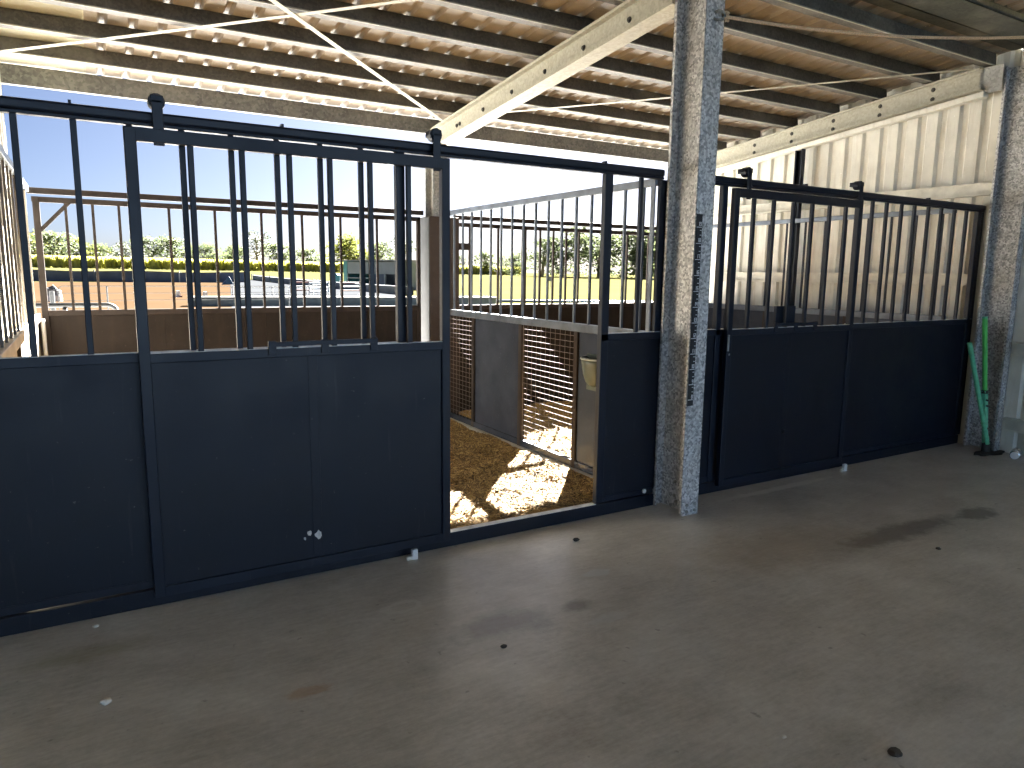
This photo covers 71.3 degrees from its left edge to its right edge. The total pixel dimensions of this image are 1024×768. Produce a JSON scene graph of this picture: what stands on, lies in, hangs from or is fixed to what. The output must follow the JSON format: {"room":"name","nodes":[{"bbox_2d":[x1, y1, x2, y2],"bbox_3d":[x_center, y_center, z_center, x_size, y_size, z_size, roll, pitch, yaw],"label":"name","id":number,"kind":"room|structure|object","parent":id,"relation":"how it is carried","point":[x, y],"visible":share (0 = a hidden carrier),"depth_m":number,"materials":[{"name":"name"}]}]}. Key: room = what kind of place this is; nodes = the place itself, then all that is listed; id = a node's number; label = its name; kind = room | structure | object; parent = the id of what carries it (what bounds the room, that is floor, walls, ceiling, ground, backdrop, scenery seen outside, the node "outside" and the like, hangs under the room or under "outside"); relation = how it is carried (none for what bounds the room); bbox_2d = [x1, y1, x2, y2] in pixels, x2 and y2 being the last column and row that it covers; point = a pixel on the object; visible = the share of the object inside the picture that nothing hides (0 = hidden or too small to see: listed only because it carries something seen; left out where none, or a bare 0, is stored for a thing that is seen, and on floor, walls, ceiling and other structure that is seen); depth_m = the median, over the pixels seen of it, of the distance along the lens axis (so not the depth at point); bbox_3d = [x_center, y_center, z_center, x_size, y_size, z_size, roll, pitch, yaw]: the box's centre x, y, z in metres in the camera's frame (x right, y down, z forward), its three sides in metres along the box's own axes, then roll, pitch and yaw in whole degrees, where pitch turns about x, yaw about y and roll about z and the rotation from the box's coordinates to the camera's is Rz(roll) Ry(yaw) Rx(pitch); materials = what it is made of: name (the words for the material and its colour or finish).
{"room":"horse stable","nodes":[
{"label":"horse stable","id":0,"kind":"room"},
{"bbox_2d":[0,0,1018,149],"bbox_3d":[-0.771,-2.838,5.768,10.900,0.441,4.090,-5,10,-30],"label":"ceiling","id":1,"kind":"structure","parent":0,"point":[590,9],"depth_m":6.27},
{"bbox_2d":[861,0,1023,50],"bbox_3d":[0.211,-2.823,3.737,10.530,0.260,0.425,-5,10,-30],"label":"roof purlin","id":2,"kind":"structure","parent":1,"relation":"attached to","point":[971,18],"depth_m":5.79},
{"bbox_2d":[0,443,1023,767],"bbox_3d":[1.478,1.409,2.322,11.100,0.160,13.350,-5,10,-30],"label":"floor","id":3,"kind":"structure","parent":0,"point":[821,610],"depth_m":3.15,"materials":[{"name":"concrete"}]},
{"bbox_2d":[0,78,43,356],"bbox_3d":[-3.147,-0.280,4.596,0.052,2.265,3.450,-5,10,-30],"label":"wall","id":4,"kind":"structure","parent":3,"relation":"on","point":[17,344],"depth_m":4.27,"materials":[{"name":"metal"}]},
{"bbox_2d":[99,697,111,704],"bbox_3d":[-1.557,1.215,2.733,0.036,0.022,0.041,7,11,34],"label":"pebble","id":5,"kind":"object","parent":3,"relation":"on","point":[105,701],"visible":1,"depth_m":2.72,"materials":[{"name":"grey stone"}]},
{"bbox_2d":[31,196,420,354],"bbox_3d":[-2.523,-0.574,7.021,3.510,2.255,0.050,-5,10,-30],"label":"stall partition","id":6,"kind":"structure","parent":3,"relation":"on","point":[114,330],"depth_m":6.68,"materials":[{"name":"brown wood"}]},
{"bbox_2d":[0,493,653,636],"bbox_3d":[-0.767,0.972,4.144,4.145,0.088,0.055,-5,10,-30],"label":"rail","id":7,"kind":"object","parent":3,"relation":"on","point":[23,622],"visible":0.8,"depth_m":3.88,"materials":[{"name":"black metal"}]},
{"bbox_2d":[0,113,405,616],"bbox_3d":[-1.571,-0.095,3.490,2.245,2.198,0.042,-5,10,-30],"label":"panel","id":8,"kind":"object","parent":7,"relation":"on","point":[75,524],"visible":0.59,"depth_m":3.31,"materials":[{"name":"black metal"}]},
{"bbox_2d":[0,95,664,179],"bbox_3d":[-0.750,-1.283,3.787,4.120,0.078,0.055,-5,10,-30],"label":"door track","id":9,"kind":"object","parent":8,"relation":"attached to","point":[8,104],"visible":0.98,"depth_m":3.57,"materials":[{"name":"black metal"}]},
{"bbox_2d":[122,93,449,597],"bbox_3d":[-1.063,-0.184,3.741,1.595,2.369,0.121,-5,10,-30],"label":"sliding door","id":10,"kind":"structure","parent":9,"relation":"hanging from","point":[275,459],"depth_m":3.71,"materials":[{"name":"black metal"}]},
{"bbox_2d":[592,174,666,502],"bbox_3d":[0.829,-0.284,4.898,0.576,2.198,0.052,-5,10,-30],"label":"panel","id":11,"kind":"object","parent":7,"relation":"on","point":[627,369],"visible":0.94,"depth_m":4.91,"materials":[{"name":"black metal"}]},
{"bbox_2d":[406,548,417,560],"bbox_3d":[-0.581,0.989,4.138,0.069,0.064,0.028,-5,10,-30],"label":"floor guide","id":12,"kind":"object","parent":3,"relation":"on","point":[414,552],"visible":1,"depth_m":4.13,"materials":[{"name":"silver metal"}]},
{"bbox_2d":[420,143,458,413],"bbox_3d":[-0.820,-1.111,7.994,0.364,3.020,0.300,-5,10,-30],"label":"post","id":13,"kind":"object","parent":3,"relation":"on","point":[429,224],"visible":0.44,"depth_m":7.87,"materials":[{"name":"white metal"}]},
{"bbox_2d":[26,187,423,214],"bbox_3d":[-2.522,-1.747,6.893,3.600,0.050,0.045,-5,10,-30],"label":"header rail","id":14,"kind":"object","parent":13,"relation":"attached to","point":[32,190],"visible":0.75,"depth_m":6.64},
{"bbox_2d":[455,215,655,230],"bbox_3d":[0.985,-1.998,8.962,3.800,0.050,0.045,-5,10,-30],"label":"header rail","id":15,"kind":"object","parent":13,"relation":"attached to","point":[475,218],"visible":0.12,"depth_m":8.59,"materials":[{"name":"grey metal"}]},
{"bbox_2d":[458,401,571,456],"bbox_3d":[1.750,0.424,7.667,3.765,0.104,3.485,-5,10,-30],"label":"bedding","id":16,"kind":"object","parent":3,"relation":"on","point":[534,426],"visible":0.1,"depth_m":7.49,"materials":[{"name":"beige wood"}]},
{"bbox_2d":[450,419,593,528],"bbox_3d":[-1.558,0.684,5.715,3.675,0.100,3.490,-5,10,-30],"label":"bedding","id":17,"kind":"object","parent":3,"relation":"on","point":[492,479],"visible":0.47,"depth_m":5.44,"materials":[{"name":"brown wood"}]},
{"bbox_2d":[40,319,47,355],"bbox_3d":[-3.953,0.031,6.094,0.032,1.171,0.072,-6,11,-39],"label":"pipe","id":18,"kind":"object","parent":17,"relation":"on","point":[43,326],"visible":0.34,"depth_m":6.03,"materials":[{"name":"beige metal"}]},
{"bbox_2d":[450,179,657,477],"bbox_3d":[0.120,-0.497,6.465,0.124,2.300,3.385,-5,10,-30],"label":"wall","id":19,"kind":"structure","parent":3,"relation":"on","point":[498,345],"depth_m":6.54,"materials":[{"name":"metal"}]},
{"bbox_2d":[580,353,596,390],"bbox_3d":[0.610,-0.080,5.546,0.132,0.290,0.282,-5,10,-30],"label":"bin","id":20,"kind":"object","parent":19,"relation":"attached to","point":[589,362],"visible":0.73,"depth_m":5.51,"materials":[{"name":"plastic"}]},
{"bbox_2d":[581,360,596,386],"bbox_3d":[0.611,-0.084,5.546,0.118,0.223,0.266,-5,10,-30],"label":"bucket","id":21,"kind":"object","parent":20,"relation":"on","point":[588,366],"depth_m":5.50,"materials":[{"name":"plastic"}]},
{"bbox_2d":[459,223,655,410],"bbox_3d":[0.986,-0.835,9.097,3.780,2.220,0.070,-5,10,-30],"label":"partition","id":22,"kind":"object","parent":3,"relation":"on","point":[581,308],"visible":0.43,"depth_m":8.81,"materials":[{"name":"black metal"}]},
{"bbox_2d":[652,0,724,515],"bbox_3d":[1.188,-0.881,4.819,0.166,3.590,0.306,-5,10,-30],"label":"steel column","id":23,"kind":"structure","parent":3,"relation":"on","point":[698,38],"depth_m":4.80,"materials":[{"name":"grey metal"}]},
{"bbox_2d":[430,0,674,145],"bbox_3d":[0.133,-2.663,6.329,0.160,0.585,3.830,-5,10,-30],"label":"rafter","id":24,"kind":"object","parent":23,"relation":"attached to","point":[630,20],"visible":0.88,"depth_m":5.82,"materials":[{"name":"beige metal"}]},
{"bbox_2d":[0,63,667,162],"bbox_3d":[-1.943,-2.791,7.369,10.500,0.158,0.070,-5,10,-30],"label":"beam","id":25,"kind":"structure","parent":24,"relation":"attached to","point":[10,74],"depth_m":7.12,"materials":[{"name":"grey metal"}]},
{"bbox_2d":[269,0,443,120],"bbox_3d":[-1.407,-2.634,5.442,0.042,0.311,4.531,3,9,17],"label":"strap","id":26,"kind":"object","parent":24,"relation":"attached to","point":[275,2],"visible":1,"depth_m":5.72,"materials":[{"name":"white metal"}]},
{"bbox_2d":[0,36,726,150],"bbox_3d":[-1.661,-2.801,6.858,10.470,0.124,0.086,-5,10,-30],"label":"purlin","id":27,"kind":"object","parent":24,"relation":"attached to","point":[64,54],"visible":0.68,"depth_m":6.56,"materials":[{"name":"grey metal"}]},
{"bbox_2d":[0,7,759,140],"bbox_3d":[-1.379,-2.779,6.383,10.470,0.124,0.086,-5,10,-30],"label":"purlin","id":28,"kind":"object","parent":24,"relation":"attached to","point":[14,19],"visible":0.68,"depth_m":6.06,"materials":[{"name":"grey metal"}]},
{"bbox_2d":[29,0,797,128],"bbox_3d":[-1.097,-2.757,5.908,10.470,0.124,0.086,-5,10,-30],"label":"purlin","id":29,"kind":"object","parent":24,"relation":"attached to","point":[149,10],"visible":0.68,"depth_m":5.81,"materials":[{"name":"grey metal"}]},
{"bbox_2d":[227,0,839,115],"bbox_3d":[-0.816,-2.736,5.433,10.470,0.124,0.086,-5,10,-30],"label":"purlin","id":30,"kind":"object","parent":24,"relation":"attached to","point":[367,17],"visible":0.68,"depth_m":5.77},
{"bbox_2d":[419,0,886,100],"bbox_3d":[-0.534,-2.714,4.957,10.470,0.124,0.086,-5,10,-30],"label":"purlin","id":31,"kind":"object","parent":24,"relation":"attached to","point":[509,10],"visible":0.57,"depth_m":5.93,"materials":[{"name":"grey metal"}]},
{"bbox_2d":[508,68,973,112],"bbox_3d":[1.933,-2.882,7.076,4.812,0.316,0.042,2,9,9],"label":"strap","id":32,"kind":"object","parent":24,"relation":"attached to","point":[966,68],"visible":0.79,"depth_m":6.97,"materials":[{"name":"white metal"}]},
{"bbox_2d":[598,0,939,83],"bbox_3d":[-0.253,-2.692,4.482,10.470,0.124,0.086,-5,10,-30],"label":"purlin","id":33,"kind":"object","parent":24,"relation":"attached to","point":[772,35],"visible":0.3,"depth_m":6.20,"materials":[{"name":"grey metal"}]},
{"bbox_2d":[0,0,418,52],"bbox_3d":[-1.715,-2.603,5.062,4.453,0.297,0.042,2,9,10],"label":"strap","id":34,"kind":"object","parent":33,"relation":"attached to","point":[393,1],"visible":1,"depth_m":5.15,"materials":[{"name":"white metal"}]},
{"bbox_2d":[759,0,995,67],"bbox_3d":[0.008,-2.672,4.042,10.470,0.124,0.086,-5,10,-30],"label":"purlin","id":35,"kind":"object","parent":24,"relation":"attached to","point":[828,10],"visible":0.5,"depth_m":5.78,"materials":[{"name":"grey metal"}]},
{"bbox_2d":[714,9,1023,39],"bbox_3d":[3.113,-2.615,5.230,4.034,0.484,0.054,-3,10,-23],"label":"rope","id":36,"kind":"object","parent":23,"relation":"attached to","point":[726,16],"visible":1,"depth_m":4.91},
{"bbox_2d":[789,145,805,305],"bbox_3d":[3.394,-1.251,8.681,0.065,3.190,0.120,-5,10,-30],"label":"wall post","id":37,"kind":"object","parent":3,"relation":"on","point":[799,163],"visible":0.39,"depth_m":8.55,"materials":[{"name":"black metal"}]},
{"bbox_2d":[716,64,1004,173],"bbox_3d":[3.549,-2.887,8.148,0.145,0.610,3.710,-5,10,-30],"label":"rafter","id":38,"kind":"object","parent":37,"relation":"on","point":[981,81],"visible":0.88,"depth_m":7.63,"materials":[{"name":"beige metal"}]},
{"bbox_2d":[698,435,957,494],"bbox_3d":[2.828,0.688,6.272,3.920,0.085,0.050,-5,10,-30],"label":"rail","id":39,"kind":"object","parent":3,"relation":"on","point":[707,487],"visible":0.4,"depth_m":6.43,"materials":[{"name":"black metal"}]},
{"bbox_2d":[699,186,728,482],"bbox_3d":[1.367,-0.328,5.221,0.488,2.198,0.042,-5,10,-30],"label":"post","id":40,"kind":"object","parent":39,"relation":"on","point":[714,346],"visible":0.46,"depth_m":5.32,"materials":[{"name":"black metal"}]},
{"bbox_2d":[842,200,983,455],"bbox_3d":[3.722,-0.514,6.607,2.040,2.198,0.042,-5,10,-30],"label":"panel","id":41,"kind":"object","parent":39,"relation":"on","point":[907,379],"visible":0.94,"depth_m":6.62,"materials":[{"name":"black metal"}]},
{"bbox_2d":[715,175,985,211],"bbox_3d":[2.893,-1.571,5.932,3.965,0.078,0.055,-5,10,-30],"label":"door track","id":42,"kind":"object","parent":41,"relation":"attached to","point":[804,189],"visible":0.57,"depth_m":5.77,"materials":[{"name":"black metal"}]},
{"bbox_2d":[715,167,863,486],"bbox_3d":[2.209,-0.444,5.668,1.504,2.367,0.121,-5,10,-30],"label":"sliding door","id":43,"kind":"structure","parent":42,"relation":"hanging from","point":[784,390],"depth_m":5.65,"materials":[{"name":"black metal"}]},
{"bbox_2d":[707,209,956,328],"bbox_3d":[3.440,-0.796,8.411,0.052,2.275,3.230,-5,10,-30],"label":"wall","id":44,"kind":"structure","parent":3,"relation":"on","point":[756,315],"depth_m":8.14,"materials":[{"name":"metal"}]},
{"bbox_2d":[840,464,846,471],"bbox_3d":[2.853,0.721,6.143,0.069,0.064,0.028,-5,10,-30],"label":"floor guide","id":45,"kind":"object","parent":3,"relation":"on","point":[844,466],"visible":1,"depth_m":6.14,"materials":[{"name":"silver metal"}]},
{"bbox_2d":[887,747,902,756],"bbox_3d":[1.339,1.290,2.497,0.056,0.017,0.042,-5,10,-30],"label":"clod","id":46,"kind":"object","parent":3,"relation":"on","point":[892,751],"visible":1,"depth_m":2.49,"materials":[{"name":"brown soil"}]},
{"bbox_2d":[974,449,1004,455],"bbox_3d":[4.611,0.654,6.868,0.545,0.012,0.196,-5,10,-30],"label":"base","id":47,"kind":"object","parent":3,"relation":"on","point":[998,452],"visible":0.68,"depth_m":6.79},
{"bbox_2d":[967,316,990,452],"bbox_3d":[4.345,0.024,6.649,0.575,1.297,0.100,-4,10,-27],"label":"post hole digger","id":48,"kind":"object","parent":47,"relation":"on","point":[982,401],"visible":1,"depth_m":6.66,"materials":[{"name":"green metal"}]},
{"bbox_2d":[982,391,987,442],"bbox_3d":[4.502,0.310,6.793,0.138,0.520,0.040,-3,10,-22],"label":"handle","id":49,"kind":"object","parent":48,"relation":"attached to","point":[984,393],"depth_m":6.75,"materials":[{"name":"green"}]},
{"bbox_2d":[963,65,1023,450],"bbox_3d":[4.636,-1.139,6.754,0.105,3.590,0.292,-5,10,-30],"label":"steel column","id":50,"kind":"structure","parent":3,"relation":"on","point":[1004,242],"depth_m":6.78,"materials":[{"name":"grey metal"}]},
{"bbox_2d":[1009,447,1022,459],"bbox_3d":[4.682,0.647,6.630,0.092,0.090,0.160,8,11,39],"label":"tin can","id":51,"kind":"object","parent":3,"relation":"on","point":[1015,453],"visible":1,"depth_m":6.58,"materials":[{"name":"silver metal"}]},
{"bbox_2d":[709,48,1023,455],"bbox_3d":[5.892,-1.334,4.738,0.032,4.626,12.701,-5,10,-30],"label":"wall","id":52,"kind":"structure","parent":0,"point":[956,145],"depth_m":7.62,"materials":[{"name":"white metal"}]},
{"bbox_2d":[710,272,967,285],"bbox_3d":[3.604,-1.263,8.481,0.070,0.120,3.430,-5,10,-30],"label":"rail","id":53,"kind":"object","parent":52,"relation":"attached to","point":[740,276],"depth_m":8.04,"materials":[{"name":"metal"}]},
{"bbox_2d":[713,182,991,217],"bbox_3d":[3.648,-2.104,8.294,0.070,0.120,3.560,-5,10,-30],"label":"rail","id":54,"kind":"object","parent":52,"relation":"attached to","point":[974,189],"depth_m":7.37,"materials":[{"name":"metal"}]},
{"bbox_2d":[1001,417,1023,433],"bbox_3d":[5.759,0.661,5.101,0.070,0.120,4.100,-5,10,-30],"label":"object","id":55,"kind":"structure","parent":52,"relation":"attached to","point":[1011,424],"depth_m":6.77,"materials":[{"name":"metal"}]},
{"bbox_2d":[1010,343,1023,356],"bbox_3d":[5.767,-0.046,4.991,0.070,0.120,4.100,-5,10,-30],"label":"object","id":56,"kind":"structure","parent":52,"relation":"attached to","point":[1019,347],"depth_m":6.70,"materials":[{"name":"metal"}]},
{"bbox_2d":[989,0,1023,13],"bbox_3d":[2.656,-2.575,-0.016,10.900,0.880,8.480,-5,10,-30],"label":"ceiling","id":57,"kind":"structure","parent":0,"point":[1015,5],"depth_m":5.64,"materials":[{"name":"grey metal"}]},
{"label":"outside","id":58,"kind":"structure","parent":0,"visible":0},
{"bbox_2d":[20,267,653,303],"bbox_3d":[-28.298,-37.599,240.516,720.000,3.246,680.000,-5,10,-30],"label":"ground","id":59,"kind":"structure","parent":58,"point":[615,283],"depth_m":91.04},
{"bbox_2d":[29,229,60,255],"bbox_3d":[-104.570,-29.711,156.271,12.028,8.767,11.542,-2,9,-15],"label":"tree","id":60,"kind":"object","parent":59,"relation":"on","point":[32,234],"visible":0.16,"depth_m":155.99,"materials":[{"name":"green plant"}]},
{"bbox_2d":[30,230,86,267],"bbox_3d":[-95.164,-28.510,150.358,11.227,8.445,9.084,1,9,0],"label":"tree","id":61,"kind":"object","parent":59,"relation":"on","point":[59,249],"visible":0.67,"depth_m":149.28,"materials":[{"name":"green plant"}]},
{"bbox_2d":[58,235,110,255],"bbox_3d":[-95.625,-29.492,159.382,10.459,7.623,10.037,3,9,16],"label":"tree","id":62,"kind":"object","parent":59,"relation":"on","point":[77,239],"visible":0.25,"depth_m":157.98,"materials":[{"name":"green plant"}]},
{"bbox_2d":[86,243,112,256],"bbox_3d":[-93.494,-28.967,162.539,9.940,6.297,8.069,6,10,31],"label":"tree","id":63,"kind":"object","parent":59,"relation":"on","point":[106,247],"visible":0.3,"depth_m":160.78,"materials":[{"name":"green plant"}]},
{"bbox_2d":[97,241,152,268],"bbox_3d":[-84.852,-28.039,156.581,10.561,6.691,8.573,-8,12,-43],"label":"tree","id":64,"kind":"object","parent":59,"relation":"on","point":[126,249],"visible":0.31,"depth_m":155.87,"materials":[{"name":"green plant"}]},
{"bbox_2d":[21,269,243,282],"bbox_3d":[-67.730,-9.575,59.999,85.603,1.704,3.880,-5,10,-30],"label":"fence","id":65,"kind":"object","parent":59,"relation":"on","point":[51,275],"visible":0.57,"depth_m":75.71,"materials":[{"name":"fabric"}]},
{"bbox_2d":[129,234,167,257],"bbox_3d":[-84.527,-30.816,166.528,9.084,8.445,11.227,-4,10,-27],"label":"tree","id":66,"kind":"object","parent":59,"relation":"on","point":[148,243],"visible":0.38,"depth_m":166.66,"materials":[{"name":"green plant"}]},
{"bbox_2d":[150,235,200,258],"bbox_3d":[-78.588,-30.901,167.792,11.227,8.445,9.084,-1,9,-12],"label":"tree","id":67,"kind":"object","parent":59,"relation":"on","point":[175,242],"visible":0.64,"depth_m":165.90,"materials":[{"name":"green plant"}]},
{"bbox_2d":[182,242,230,259],"bbox_3d":[-69.949,-29.013,163.590,9.077,7.085,11.182,1,9,3],"label":"tree","id":68,"kind":"object","parent":59,"relation":"on","point":[208,248],"visible":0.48,"depth_m":162.87,"materials":[{"name":"green plant"}]},
{"bbox_2d":[222,244,242,259],"bbox_3d":[-68.337,-30.887,175.883,11.182,7.085,9.077,4,9,19],"label":"tree","id":69,"kind":"object","parent":59,"relation":"on","point":[229,250],"visible":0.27,"depth_m":173.72,"materials":[{"name":"green plant"}]},
{"bbox_2d":[239,229,274,259],"bbox_3d":[-61.466,-32.005,172.133,9.162,10.584,8.936,7,11,34],"label":"tree","id":70,"kind":"object","parent":59,"relation":"on","point":[257,239],"visible":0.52,"depth_m":171.69,"materials":[{"name":"green plant"}]},
{"bbox_2d":[19,254,520,274],"bbox_3d":[-65.809,-24.700,147.861,160.781,2.881,20.452,-5,10,-30],"label":"crop","id":71,"kind":"object","parent":59,"relation":"on","point":[52,261],"visible":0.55,"depth_m":139.01,"materials":[{"name":"green plant"}]},
{"bbox_2d":[264,241,295,260],"bbox_3d":[-54.950,-30.348,169.732,8.127,7.556,10.046,-7,11,-40],"label":"tree","id":72,"kind":"object","parent":59,"relation":"on","point":[273,247],"visible":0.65,"depth_m":169.01,"materials":[{"name":"green plant"}]},
{"bbox_2d":[295,246,328,271],"bbox_3d":[-51.731,-31.472,181.614,11.182,7.085,9.077,-3,10,-24],"label":"tree","id":73,"kind":"object","parent":59,"relation":"on","point":[313,250],"visible":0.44,"depth_m":180.75,"materials":[{"name":"green plant"}]},
{"bbox_2d":[313,279,319,292],"bbox_3d":[-15.072,-7.606,55.383,0.700,1.050,1.599,2,9,8],"label":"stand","id":74,"kind":"object","parent":59,"relation":"on","point":[313,279],"visible":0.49,"depth_m":54.78,"materials":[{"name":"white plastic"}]},
{"bbox_2d":[309,281,329,295],"bbox_3d":[-12.962,-6.401,48.011,0.700,1.050,1.596,9,12,41],"label":"stand","id":75,"kind":"object","parent":59,"relation":"on","point":[328,291],"visible":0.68,"depth_m":47.86,"materials":[{"name":"white plastic"}]},
{"bbox_2d":[251,274,413,294],"bbox_3d":[-20.233,-10.309,71.871,2.710,1.239,46.104,-5,10,-30],"label":"fence","id":76,"kind":"object","parent":59,"relation":"on","point":[389,289],"visible":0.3,"depth_m":63.57,"materials":[{"name":"grey metal"}]},
{"bbox_2d":[335,273,339,281],"bbox_3d":[-20.857,-12.473,84.106,1.240,1.170,1.221,-5,10,-30],"label":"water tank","id":77,"kind":"object","parent":59,"relation":"on","point":[336,274],"visible":0.38,"depth_m":83.72,"materials":[{"name":"white plastic"}]},
{"bbox_2d":[193,296,495,305],"bbox_3d":[-8.173,-4.226,36.518,15.261,0.495,1.240,-3,9,-20],"label":"trough","id":78,"kind":"object","parent":59,"relation":"on","point":[255,300],"visible":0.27,"depth_m":35.34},
{"bbox_2d":[325,232,375,262],"bbox_3d":[-40.336,-32.507,177.410,14.120,10.291,13.550,-1,9,-9],"label":"tree","id":79,"kind":"object","parent":59,"relation":"on","point":[348,244],"visible":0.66,"depth_m":174.78,"materials":[{"name":"green plant"}]},
{"bbox_2d":[356,241,394,259],"bbox_3d":[-34.015,-31.455,176.632,11.227,8.445,9.084,2,9,6],"label":"tree","id":80,"kind":"object","parent":59,"relation":"on","point":[382,249],"visible":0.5,"depth_m":175.81,"materials":[{"name":"green plant"}]},
{"bbox_2d":[338,260,415,289],"bbox_3d":[-12.136,-10.651,69.573,9.293,2.770,4.900,9,12,41],"label":"shed","id":81,"kind":"object","parent":59,"relation":"on","point":[351,268],"visible":0.27,"depth_m":69.34,"materials":[{"name":"teal metal"}]},
{"bbox_2d":[383,237,415,259],"bbox_3d":[-28.806,-33.644,186.521,9.162,10.584,8.936,4,10,22],"label":"tree","id":82,"kind":"object","parent":59,"relation":"on","point":[393,238],"visible":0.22,"depth_m":186.28,"materials":[{"name":"green plant"}]},
{"bbox_2d":[459,254,477,274],"bbox_3d":[-12.975,-30.374,182.127,7.564,5.904,9.319,6,10,30],"label":"tree","id":83,"kind":"object","parent":59,"relation":"on","point":[460,256],"visible":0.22,"depth_m":181.57,"materials":[{"name":"green plant"}]},
{"bbox_2d":[474,251,502,274],"bbox_3d":[-5.923,-30.993,182.241,8.864,6.667,7.171,4,10,23],"label":"tree","id":84,"kind":"object","parent":59,"relation":"on","point":[486,262],"visible":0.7,"depth_m":181.43,"materials":[{"name":"green plant"}]},
{"bbox_2d":[499,252,529,275],"bbox_3d":[0.663,-29.593,177.562,8.069,6.298,9.940,3,9,16],"label":"tree","id":85,"kind":"object","parent":59,"relation":"on","point":[508,260],"visible":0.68,"depth_m":176.75,"materials":[{"name":"green plant"}]},
{"bbox_2d":[513,236,563,275],"bbox_3d":[5.944,-26.463,147.546,11.818,8.889,9.562,2,9,8],"label":"tree","id":86,"kind":"object","parent":59,"relation":"on","point":[530,256],"visible":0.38,"depth_m":147.29,"materials":[{"name":"green plant"}]},
{"bbox_2d":[541,234,583,276],"bbox_3d":[10.288,-25.697,143.062,9.562,8.889,11.818,1,9,1],"label":"tree","id":87,"kind":"object","parent":59,"relation":"on","point":[557,243],"visible":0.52,"depth_m":143.11,"materials":[{"name":"green plant"}]},
{"bbox_2d":[502,300,652,302],"bbox_3d":[8.873,-4.986,43.804,22.656,0.214,0.835,0,9,-3],"label":"pipe","id":88,"kind":"object","parent":59,"relation":"on","point":[567,301],"visible":0.21,"depth_m":43.76,"materials":[{"name":"grey metal"}]},
{"bbox_2d":[563,221,597,276],"bbox_3d":[13.770,-27.498,147.435,10.155,12.028,10.412,0,9,-6],"label":"tree","id":89,"kind":"object","parent":59,"relation":"on","point":[571,234],"visible":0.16,"depth_m":147.25,"materials":[{"name":"green plant"}]},
{"bbox_2d":[577,230,621,276],"bbox_3d":[17.235,-25.990,143.011,10.518,9.778,13.000,-1,9,-14],"label":"tree","id":90,"kind":"object","parent":59,"relation":"on","point":[585,251],"visible":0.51,"depth_m":140.34,"materials":[{"name":"green plant"}]},
{"bbox_2d":[592,229,646,277],"bbox_3d":[21.665,-26.347,141.754,14.773,11.112,11.952,-3,9,-21],"label":"tree","id":91,"kind":"object","parent":59,"relation":"on","point":[630,236],"visible":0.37,"depth_m":141.16,"materials":[{"name":"green plant"}]},
{"bbox_2d":[616,229,655,277],"bbox_3d":[26.005,-25.593,140.972,14.624,11.414,18.016,-4,10,-28],"label":"tree","id":92,"kind":"object","parent":59,"relation":"on","point":[631,258],"visible":0.29,"depth_m":138.79,"materials":[{"name":"green plant"}]},
{"bbox_2d":[628,226,655,272],"bbox_3d":[31.380,-26.223,140.623,15.364,11.556,12.430,-6,11,-36],"label":"tree","id":93,"kind":"object","parent":59,"relation":"on","point":[655,226],"visible":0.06,"depth_m":139.59,"materials":[{"name":"green plant"}]},
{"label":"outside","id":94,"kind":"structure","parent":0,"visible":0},
{"bbox_2d":[230,280,406,307],"bbox_3d":[-15.959,-6.589,50.655,14.250,0.473,87.400,-5,10,-30],"label":"gravel","id":95,"kind":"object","parent":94,"point":[253,282],"visible":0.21,"depth_m":54.98,"materials":[{"name":"white gravel"}]},
{"bbox_2d":[231,287,329,295],"bbox_3d":[-13.713,-5.468,42.902,5.924,0.780,0.107,-2,9,-19],"label":"fence","id":96,"kind":"object","parent":95,"relation":"on","point":[232,294],"visible":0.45,"depth_m":42.71,"materials":[{"name":"white plastic"}]},
{"bbox_2d":[290,280,313,293],"bbox_3d":[-14.838,-6.798,50.353,1.592,1.050,0.700,-1,9,-8],"label":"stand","id":97,"kind":"object","parent":95,"relation":"on","point":[312,280],"visible":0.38,"depth_m":50.34,"materials":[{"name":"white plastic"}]},
{"bbox_2d":[338,281,359,294],"bbox_3d":[-11.576,-6.878,51.125,1.600,1.050,0.700,-6,11,-36],"label":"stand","id":98,"kind":"object","parent":95,"relation":"on","point":[359,281],"visible":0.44,"depth_m":51.10,"materials":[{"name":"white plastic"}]},
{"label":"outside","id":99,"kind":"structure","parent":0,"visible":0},
{"bbox_2d":[22,282,231,318],"bbox_3d":[-43.275,-3.455,27.832,74.247,0.656,75.700,-5,10,-30],"label":"sand","id":100,"kind":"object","parent":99,"point":[159,296],"visible":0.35,"depth_m":48.43,"materials":[{"name":"sand"}]},
{"bbox_2d":[47,285,62,300],"bbox_3d":[-23.517,-4.662,36.639,0.720,0.876,0.720,-5,10,-30],"label":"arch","id":101,"kind":"object","parent":100,"relation":"on","point":[51,288],"visible":0.59,"depth_m":36.47,"materials":[{"name":"white plastic"}]},
{"bbox_2d":[35,303,118,309],"bbox_3d":[-5.129,-0.148,7.431,1.926,1.385,0.052,-5,10,-30],"label":"pipe rail","id":102,"kind":"object","parent":100,"relation":"on","point":[64,306],"visible":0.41,"depth_m":7.57,"materials":[{"name":"white metal"}]},
{"bbox_2d":[49,286,289,309],"bbox_3d":[-5.399,-0.843,11.634,3.521,1.500,0.070,-5,10,-30],"label":"fence","id":103,"kind":"object","parent":100,"relation":"on","point":[51,293],"visible":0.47,"depth_m":11.04,"materials":[{"name":"grey metal"}]},
{"bbox_2d":[175,291,181,296],"bbox_3d":[-20.430,-5.500,43.729,0.380,0.430,0.290,-5,10,-30],"label":"marker","id":104,"kind":"object","parent":100,"relation":"on","point":[177,294],"visible":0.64,"depth_m":43.67,"materials":[{"name":"white plastic"}]},
{"bbox_2d":[222,277,233,284],"bbox_3d":[-28.907,-10.513,72.510,1.150,0.850,0.800,-5,10,-30],"label":"tarpaulin","id":105,"kind":"object","parent":100,"relation":"on","point":[228,281],"visible":0.82,"depth_m":72.29,"materials":[{"name":"blue plastic"}]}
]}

